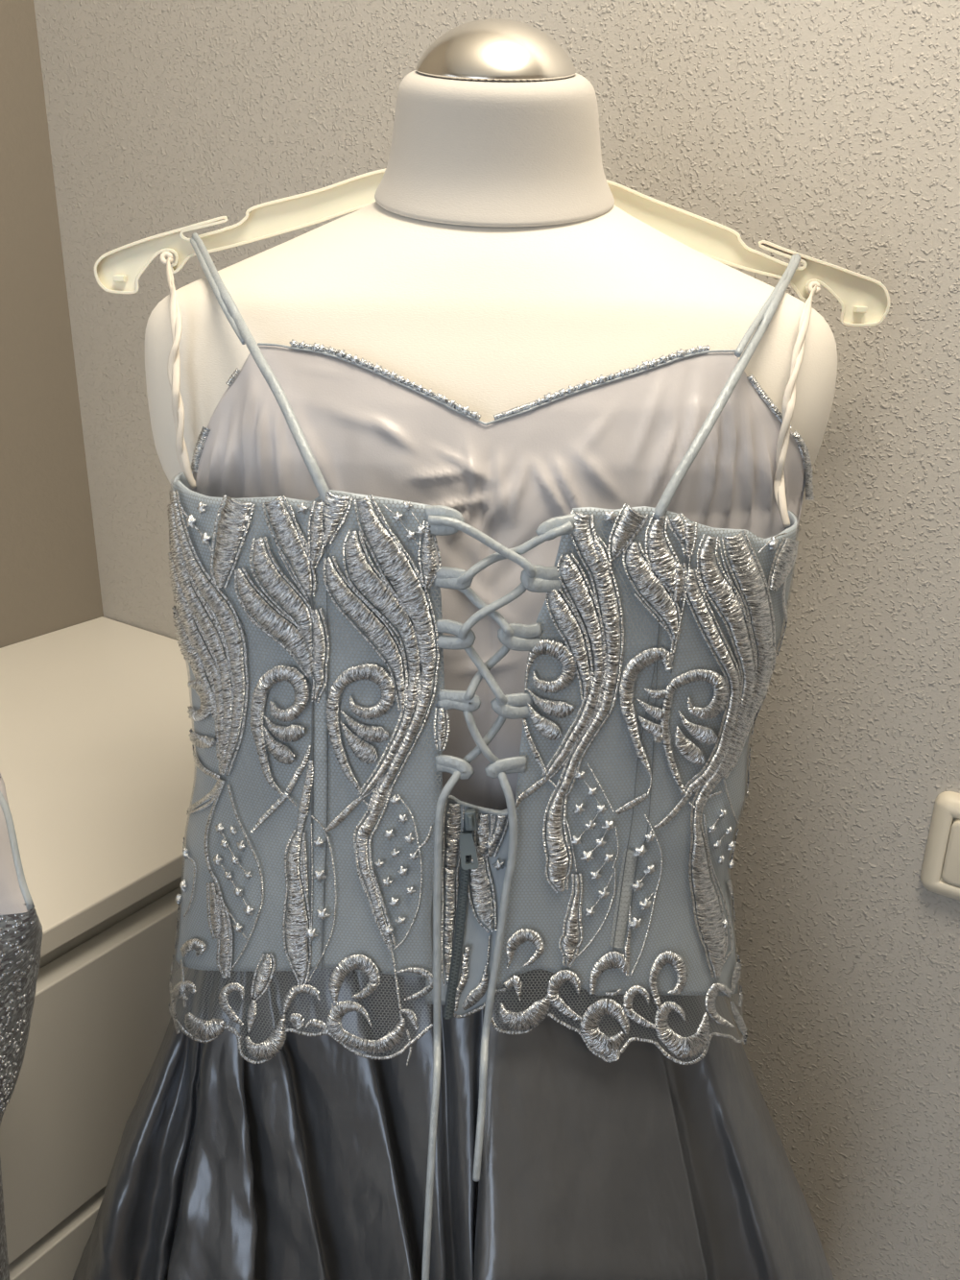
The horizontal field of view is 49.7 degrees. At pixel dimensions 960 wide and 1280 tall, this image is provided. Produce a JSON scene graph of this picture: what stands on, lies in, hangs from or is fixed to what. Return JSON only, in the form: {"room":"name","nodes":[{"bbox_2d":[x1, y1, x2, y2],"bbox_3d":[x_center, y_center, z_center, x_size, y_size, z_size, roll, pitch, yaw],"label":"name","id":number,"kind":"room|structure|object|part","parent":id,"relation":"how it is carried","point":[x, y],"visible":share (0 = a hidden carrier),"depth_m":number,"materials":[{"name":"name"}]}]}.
{"room":"dress shop","nodes":[
{"label":"dress shop","id":0,"kind":"room"},
{"bbox_2d":[0,0,103,648],"bbox_3d":[-1.209,0.123,0.231,0.100,2.420,2.530,14,24,32],"label":"wall","id":1,"kind":"structure","parent":0,"point":[50,579],"depth_m":1.12,"materials":[{"name":"brown paint"}]},
{"bbox_2d":[33,0,959,1279],"bbox_3d":[0.503,0.007,0.637,2.450,2.420,0.100,14,24,32],"label":"wall","id":2,"kind":"structure","parent":0,"point":[827,131],"depth_m":0.79,"materials":[{"name":"grey paint"}]},
{"bbox_2d":[920,791,959,900],"bbox_3d":[0.354,0.153,0.724,0.081,0.081,0.014,14,24,32],"label":"light switch","id":3,"kind":"object","parent":2,"relation":"attached to","point":[940,874],"visible":1,"depth_m":0.74,"materials":[{"name":"beige plastic"}]},
{"bbox_3d":[-0.264,1.554,0.057,3.558,0.100,3.633,1,21,0],"label":"floor","id":4,"kind":"structure","parent":0,"visible":0},
{"bbox_2d":[0,772,42,1279],"bbox_3d":[-0.299,0.610,0.678,0.151,1.191,0.148,-6,22,-19],"label":"gown","id":5,"kind":"object","parent":4,"relation":"on","point":[20,926],"visible":1,"depth_m":0.49,"materials":[{"name":"fabric"}]},
{"bbox_2d":[0,616,196,1279],"bbox_3d":[-0.547,0.634,0.915,0.492,1.007,1.000,14,24,32],"label":"dresser","id":6,"kind":"object","parent":4,"relation":"on","point":[98,769],"visible":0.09,"depth_m":0.77,"materials":[{"name":"white paint"}]},
{"bbox_3d":[-0.349,0.540,0.740,0.022,0.196,0.994,14,24,32],"label":"drawer","id":7,"kind":"part","parent":6,"relation":"part of","materials":[{"name":"white wood"}]},
{"bbox_3d":[-0.345,0.343,0.667,0.022,0.196,0.994,14,24,32],"label":"drawer","id":8,"kind":"part","parent":6,"relation":"part of","materials":[{"name":"white wood"}]},
{"bbox_2d":[144,18,837,487],"bbox_3d":[-0.006,0.418,0.776,0.364,1.533,0.340,1,21,0],"label":"mannequin","id":9,"kind":"object","parent":4,"relation":"on","point":[494,266],"visible":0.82,"depth_m":0.47,"materials":[{"name":"white fabric"}]},
{"bbox_2d":[72,232,833,1279],"bbox_3d":[-0.001,0.429,0.700,0.584,1.309,0.278,1,21,0],"label":"gown","id":10,"kind":"object","parent":9,"relation":"hanging from","point":[474,707],"visible":1,"depth_m":0.50,"materials":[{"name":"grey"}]},
{"bbox_3d":[-0.171,0.198,0.581,0.005,0.041,0.025,-7,22,-20],"label":"embroidered stem","id":11,"kind":"part","parent":10,"relation":"part of","materials":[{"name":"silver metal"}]},
{"bbox_3d":[-0.168,0.158,0.575,0.005,0.040,0.013,-9,23,-25],"label":"embroidered stem","id":12,"kind":"part","parent":10,"relation":"part of","materials":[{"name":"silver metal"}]},
{"bbox_3d":[-0.162,0.187,0.567,0.002,0.027,0.011,-4,21,-14],"label":"embroidered stem","id":13,"kind":"part","parent":10,"relation":"part of","materials":[{"name":"silver metal"}]},
{"bbox_3d":[-0.156,0.128,0.551,0.006,0.042,0.027,-10,23,-27],"label":"embroidered stem","id":14,"kind":"part","parent":10,"relation":"part of","materials":[{"name":"silver metal"}]},
{"bbox_3d":[-0.128,-0.050,0.461,0.029,0.025,0.002,19,27,40],"label":"embroidered stem","id":15,"kind":"part","parent":10,"relation":"part of","materials":[{"name":"silver metal"}]},
{"bbox_3d":[-0.133,-0.089,0.488,0.016,0.023,0.004,14,24,31],"label":"beaded trim","id":16,"kind":"part","parent":10,"relation":"part of","materials":[{"name":"silver metal"}]},
{"bbox_3d":[-0.143,0.083,0.530,0.004,0.035,0.045,-16,26,-38],"label":"embroidered stem","id":17,"kind":"part","parent":10,"relation":"part of","materials":[{"name":"silver metal"}]},
{"bbox_3d":[-0.142,0.080,0.528,0.004,0.038,0.047,-16,26,-38],"label":"embroidered stem","id":18,"kind":"part","parent":10,"relation":"part of","materials":[{"name":"silver metal"}]},
{"bbox_3d":[-0.139,0.061,0.520,0.004,0.012,0.036,-14,25,-34],"label":"embroidered stem","id":19,"kind":"part","parent":10,"relation":"part of","materials":[{"name":"silver metal"}]},
{"bbox_3d":[-0.133,0.121,0.528,0.016,0.113,0.014,1,20,0],"label":"embroidered stem","id":20,"kind":"part","parent":10,"relation":"part of","materials":[{"name":"silver metal"}]},
{"bbox_3d":[-0.135,0.142,0.533,0.004,0.026,0.002,13,23,28],"label":"embroidered stem","id":21,"kind":"part","parent":10,"relation":"part of","materials":[{"name":"silver metal"}]},
{"bbox_3d":[-0.132,0.208,0.551,0.011,0.005,0.001,9,22,21],"label":"embroidered stem","id":22,"kind":"part","parent":10,"relation":"part of","materials":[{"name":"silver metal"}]},
{"bbox_3d":[-0.113,-0.120,0.472,0.007,0.008,0.002,1,20,0],"label":"beaded trim","id":23,"kind":"part","parent":10,"relation":"part of","materials":[{"name":"silver metal"}]},
{"bbox_3d":[-0.123,0.106,0.516,0.018,0.021,0.001,14,24,30],"label":"embroidered stem","id":24,"kind":"part","parent":10,"relation":"part of","materials":[{"name":"silver metal"}]},
{"bbox_3d":[-0.124,0.124,0.522,0.017,0.023,0.010,1,20,0],"label":"embroidered stem","id":25,"kind":"part","parent":10,"relation":"part of","materials":[{"name":"silver metal"}]},
{"bbox_3d":[-0.125,0.143,0.528,0.016,0.019,0.001,11,23,25],"label":"embroidered stem","id":26,"kind":"part","parent":10,"relation":"part of","materials":[{"name":"silver metal"}]},
{"bbox_3d":[-0.119,0.123,0.520,0.022,0.109,0.011,1,20,0],"label":"embroidered stem","id":27,"kind":"part","parent":10,"relation":"part of","materials":[{"name":"silver metal"}]},
{"bbox_3d":[-0.093,-0.002,0.461,0.028,0.032,0.001,5,21,11],"label":"embroidered stem","id":28,"kind":"part","parent":10,"relation":"part of","materials":[{"name":"silver metal"}]},
{"bbox_3d":[-0.095,0.071,0.493,0.034,0.054,0.012,1,20,0],"label":"embroidered stem","id":29,"kind":"part","parent":10,"relation":"part of","materials":[{"name":"silver metal"}]},
{"bbox_3d":[-0.090,0.076,0.492,0.006,0.007,0.001,6,21,12],"label":"embroidered stem","id":30,"kind":"part","parent":10,"relation":"part of","materials":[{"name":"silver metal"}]},
{"bbox_3d":[-0.080,-0.028,0.445,0.013,0.022,0.001,4,21,6],"label":"embroidered stem","id":31,"kind":"part","parent":10,"relation":"part of","materials":[{"name":"silver metal"}]},
{"bbox_3d":[-0.076,-0.045,0.436,0.009,0.023,0.001,6,21,13],"label":"embroidered stem","id":32,"kind":"part","parent":10,"relation":"part of","materials":[{"name":"silver metal"}]},
{"bbox_3d":[-0.085,0.111,0.504,0.002,0.031,0.001,1,20,0],"label":"embroidered stem","id":33,"kind":"part","parent":10,"relation":"part of","materials":[{"name":"silver metal"}]},
{"bbox_3d":[-0.083,0.078,0.491,0.011,0.049,0.002,9,22,21],"label":"embroidered stem","id":34,"kind":"part","parent":10,"relation":"part of","materials":[{"name":"silver metal"}]},
{"bbox_3d":[-0.100,0.059,0.508,0.173,0.282,0.045,13,24,29],"label":"panel","id":35,"kind":"part","parent":10,"relation":"part of","materials":[{"name":"blue"}]},
{"bbox_3d":[-0.083,0.121,0.507,0.004,0.073,0.001,1,20,0],"label":"embroidered stem","id":36,"kind":"part","parent":10,"relation":"part of","materials":[{"name":"silver metal"}]},
{"bbox_3d":[-0.078,0.129,0.509,0.016,0.097,0.002,1,20,0],"label":"embroidered stem","id":37,"kind":"part","parent":10,"relation":"part of","materials":[{"name":"silver metal"}]},
{"bbox_3d":[-0.064,-0.042,0.435,0.017,0.026,0.001,5,21,10],"label":"embroidered stem","id":38,"kind":"part","parent":10,"relation":"part of","materials":[{"name":"silver metal"}]},
{"bbox_3d":[-0.065,0.083,0.489,0.020,0.022,0.001,5,21,9],"label":"embroidered stem","id":39,"kind":"part","parent":10,"relation":"part of","materials":[{"name":"silver metal"}]},
{"bbox_3d":[-0.050,0.114,0.500,0.006,0.034,0.001,1,20,0],"label":"embroidered stem","id":40,"kind":"part","parent":10,"relation":"part of","materials":[{"name":"silver metal"}]},
{"bbox_3d":[-0.050,0.144,0.511,0.022,0.102,0.002,1,20,0],"label":"embroidered stem","id":41,"kind":"part","parent":10,"relation":"part of","materials":[{"name":"silver metal"}]},
{"bbox_3d":[-0.042,-0.031,0.437,0.017,0.036,0.001,1,20,0],"label":"embroidered stem","id":42,"kind":"part","parent":10,"relation":"part of","materials":[{"name":"silver metal"}]},
{"bbox_3d":[-0.042,-0.115,0.461,0.087,0.031,0.004,5,21,11],"label":"beaded trim","id":43,"kind":"part","parent":10,"relation":"part of","materials":[{"name":"silver metal"}]},
{"bbox_3d":[-0.032,-0.047,0.430,0.016,0.018,0.001,1,20,0],"label":"embroidered stem","id":44,"kind":"part","parent":10,"relation":"part of","materials":[{"name":"silver metal"}]},
{"bbox_3d":[-0.032,-0.024,0.440,0.026,0.072,0.004,1,20,0],"label":"embroidered stem","id":45,"kind":"part","parent":10,"relation":"part of","materials":[{"name":"silver metal"}]},
{"bbox_3d":[-0.035,0.113,0.498,0.014,0.088,0.002,1,20,0],"label":"embroidered stem","id":46,"kind":"part","parent":10,"relation":"part of","materials":[{"name":"silver metal"}]},
{"bbox_3d":[-0.038,0.207,0.533,0.006,0.031,0.001,1,20,0],"label":"embroidered stem","id":47,"kind":"part","parent":10,"relation":"part of","materials":[{"name":"silver metal"}]},
{"bbox_3d":[-0.026,-0.049,0.428,0.006,0.008,0.001,1,20,0],"label":"embroidered stem","id":48,"kind":"part","parent":10,"relation":"part of","materials":[{"name":"silver metal"}]},
{"bbox_3d":[-0.027,0.095,0.491,0.010,0.018,0.001,3,21,5],"label":"embroidered stem","id":49,"kind":"part","parent":10,"relation":"part of","materials":[{"name":"silver metal"}]},
{"bbox_3d":[-0.023,-0.026,0.438,0.011,0.010,0.001,1,20,0],"label":"embroidered stem","id":50,"kind":"part","parent":10,"relation":"part of","materials":[{"name":"silver metal"}]},
{"bbox_3d":[-0.005,0.136,0.522,0.046,0.132,0.005,1,21,-1],"label":"zip panel","id":51,"kind":"part","parent":10,"relation":"part of","materials":[{"name":"blue"}]},
{"bbox_3d":[-0.005,0.102,0.501,0.009,0.020,0.003,1,21,0],"label":"zip pull","id":52,"kind":"part","parent":10,"relation":"part of","materials":[{"name":"grey metal"}]},
{"bbox_3d":[-0.012,0.165,0.502,0.059,0.458,0.032,-12,24,-32],"label":"lace cord","id":53,"kind":"part","parent":10,"relation":"part of","materials":[{"name":"grey fabric"}]},
{"bbox_3d":[-0.004,0.009,0.521,0.329,0.302,0.069,1,20,0],"label":"panel","id":54,"kind":"part","parent":10,"relation":"part of","materials":[{"name":"grey"}]},
{"bbox_3d":[0.010,0.108,0.487,0.042,0.338,0.032,-11,24,-29],"label":"lace cord","id":55,"kind":"part","parent":10,"relation":"part of","materials":[{"name":"grey fabric"}]},
{"bbox_3d":[0.024,0.070,0.480,0.016,0.017,0.001,1,20,0],"label":"embroidered stem","id":56,"kind":"part","parent":10,"relation":"part of","materials":[{"name":"silver metal"}]},
{"bbox_3d":[0.025,0.044,0.470,0.013,0.038,0.001,-2,21,-9],"label":"embroidered stem","id":57,"kind":"part","parent":10,"relation":"part of","materials":[{"name":"silver metal"}]},
{"bbox_3d":[0.034,0.067,0.479,0.005,0.006,0.001,1,20,0],"label":"embroidered stem","id":58,"kind":"part","parent":10,"relation":"part of","materials":[{"name":"silver metal"}]},
{"bbox_3d":[0.043,0.098,0.493,0.008,0.031,0.001,-5,21,-16],"label":"embroidered stem","id":59,"kind":"part","parent":10,"relation":"part of","materials":[{"name":"silver metal"}]},
{"bbox_3d":[0.052,0.071,0.483,0.012,0.019,0.001,-3,21,-10],"label":"embroidered stem","id":60,"kind":"part","parent":10,"relation":"part of","materials":[{"name":"silver metal"}]},
{"bbox_3d":[0.055,0.136,0.511,0.022,0.055,0.004,1,20,0],"label":"embroidered stem","id":61,"kind":"part","parent":10,"relation":"part of","materials":[{"name":"silver metal"}]},
{"bbox_3d":[0.048,-0.046,0.430,0.005,0.013,0.001,1,20,0],"label":"embroidered stem","id":62,"kind":"part","parent":10,"relation":"part of","materials":[{"name":"silver metal"}]},
{"bbox_3d":[0.056,0.069,0.483,0.015,0.028,0.001,-3,21,-12],"label":"embroidered stem","id":63,"kind":"part","parent":10,"relation":"part of","materials":[{"name":"silver metal"}]},
{"bbox_3d":[0.055,-0.114,0.461,0.099,0.033,0.005,-3,21,-12],"label":"beaded trim","id":64,"kind":"part","parent":10,"relation":"part of","materials":[{"name":"silver metal"}]},
{"bbox_3d":[0.059,0.123,0.507,0.011,0.022,0.001,-1,21,-6],"label":"embroidered stem","id":65,"kind":"part","parent":10,"relation":"part of","materials":[{"name":"silver metal"}]},
{"bbox_3d":[0.068,0.180,0.529,0.009,0.004,0.001,-3,21,-11],"label":"embroidered stem","id":66,"kind":"part","parent":10,"relation":"part of","materials":[{"name":"silver metal"}]},
{"bbox_3d":[0.065,0.099,0.497,0.003,0.025,0.002,1,20,0],"label":"embroidered stem","id":67,"kind":"part","parent":10,"relation":"part of","materials":[{"name":"silver metal"}]},
{"bbox_3d":[0.075,0.151,0.521,0.004,0.041,0.002,1,21,-2],"label":"embroidered stem","id":68,"kind":"part","parent":10,"relation":"part of","materials":[{"name":"silver metal"}]},
{"bbox_3d":[0.063,-0.043,0.433,0.015,0.020,0.001,-2,21,-8],"label":"embroidered stem","id":69,"kind":"part","parent":10,"relation":"part of","materials":[{"name":"silver metal"}]},
{"bbox_3d":[0.072,0.078,0.489,0.016,0.011,0.001,-3,21,-11],"label":"embroidered stem","id":70,"kind":"part","parent":10,"relation":"part of","materials":[{"name":"silver metal"}]},
{"bbox_3d":[0.090,0.073,0.510,0.160,0.294,0.048,-11,24,-30],"label":"panel","id":71,"kind":"part","parent":10,"relation":"part of","materials":[{"name":"blue"}]},
{"bbox_3d":[0.083,0.127,0.513,0.013,0.096,0.006,1,20,0],"label":"embroidered stem","id":72,"kind":"part","parent":10,"relation":"part of","materials":[{"name":"silver metal"}]},
{"bbox_3d":[0.080,0.068,0.487,0.002,0.012,0.001,1,20,0],"label":"embroidered stem","id":73,"kind":"part","parent":10,"relation":"part of","materials":[{"name":"silver metal"}]},
{"bbox_3d":[0.076,-0.010,0.450,0.022,0.024,0.001,-5,21,-16],"label":"embroidered stem","id":74,"kind":"part","parent":10,"relation":"part of","materials":[{"name":"silver metal"}]},
{"bbox_3d":[0.092,0.083,0.498,0.018,0.017,0.001,-6,22,-18],"label":"embroidered stem","id":75,"kind":"part","parent":10,"relation":"part of","materials":[{"name":"silver metal"}]},
{"bbox_3d":[0.085,0.006,0.460,0.001,0.014,0.002,7,21,14],"label":"embroidered stem","id":76,"kind":"part","parent":10,"relation":"part of","materials":[{"name":"silver metal"}]},
{"bbox_3d":[0.084,-0.043,0.437,0.012,0.018,0.001,-4,21,-13],"label":"embroidered stem","id":77,"kind":"part","parent":10,"relation":"part of","materials":[{"name":"silver metal"}]},
{"bbox_3d":[0.088,-0.015,0.451,0.002,0.053,0.005,-14,25,-35],"label":"embroidered stem","id":78,"kind":"part","parent":10,"relation":"part of","materials":[{"name":"silver metal"}]},
{"bbox_3d":[0.099,0.077,0.498,0.005,0.006,0.001,-7,22,-22],"label":"embroidered stem","id":79,"kind":"part","parent":10,"relation":"part of","materials":[{"name":"silver metal"}]},
{"bbox_3d":[0.114,0.076,0.506,0.012,0.003,0.001,-12,24,-31],"label":"embroidered stem","id":80,"kind":"part","parent":10,"relation":"part of","materials":[{"name":"silver metal"}]},
{"bbox_3d":[0.123,0.130,0.538,0.030,0.106,0.028,1,20,0],"label":"embroidered stem","id":81,"kind":"part","parent":10,"relation":"part of","materials":[{"name":"silver metal"}]},
{"bbox_3d":[0.136,0.142,0.562,0.004,0.036,0.020,11,23,25],"label":"embroidered stem","id":82,"kind":"part","parent":10,"relation":"part of","materials":[{"name":"silver metal"}]},
{"bbox_3d":[0.127,0.082,0.521,0.003,0.035,0.024,18,26,37],"label":"embroidered stem","id":83,"kind":"part","parent":10,"relation":"part of","materials":[{"name":"silver metal"}]},
{"bbox_3d":[0.113,-0.025,0.456,0.027,0.046,0.002,-11,24,-29],"label":"embroidered stem","id":84,"kind":"part","parent":10,"relation":"part of","materials":[{"name":"silver metal"}]},
{"bbox_3d":[0.134,0.110,0.547,0.002,0.028,0.008,7,21,15],"label":"embroidered stem","id":85,"kind":"part","parent":10,"relation":"part of","materials":[{"name":"silver metal"}]},
{"bbox_3d":[0.139,0.068,0.533,0.002,0.032,0.009,10,22,21],"label":"embroidered stem","id":86,"kind":"part","parent":10,"relation":"part of","materials":[{"name":"silver metal"}]},
{"bbox_3d":[0.123,-0.033,0.459,0.018,0.027,0.001,-13,25,-33],"label":"embroidered stem","id":87,"kind":"part","parent":10,"relation":"part of","materials":[{"name":"silver metal"}]},
{"bbox_3d":[0.139,0.035,0.516,0.005,0.030,0.011,9,22,19],"label":"embroidered stem","id":88,"kind":"part","parent":10,"relation":"part of","materials":[{"name":"silver metal"}]},
{"bbox_3d":[0.134,-0.110,0.477,0.025,0.025,0.005,-3,21,-12],"label":"beaded trim","id":89,"kind":"part","parent":10,"relation":"part of","materials":[{"name":"silver metal"}]},
{"bbox_3d":[0.130,-0.043,0.459,0.019,0.007,0.001,-14,26,-36],"label":"embroidered stem","id":90,"kind":"part","parent":10,"relation":"part of","materials":[{"name":"silver metal"}]},
{"bbox_3d":[0.144,-0.012,0.492,0.003,0.046,0.023,10,22,22],"label":"embroidered stem","id":91,"kind":"part","parent":10,"relation":"part of","materials":[{"name":"silver metal"}]},
{"bbox_3d":[0.160,-0.085,0.507,0.005,0.040,0.041,16,25,35],"label":"beaded trim","id":92,"kind":"part","parent":10,"relation":"part of","materials":[{"name":"silver metal"}]},
{"bbox_2d":[93,168,891,327],"bbox_3d":[0.009,-0.256,0.598,0.477,0.136,0.010,1,21,0],"label":"clothes hanger","id":93,"kind":"object","parent":9,"relation":"attached to","point":[864,301],"visible":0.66,"depth_m":0.61,"materials":[{"name":"white plastic"}]}
]}

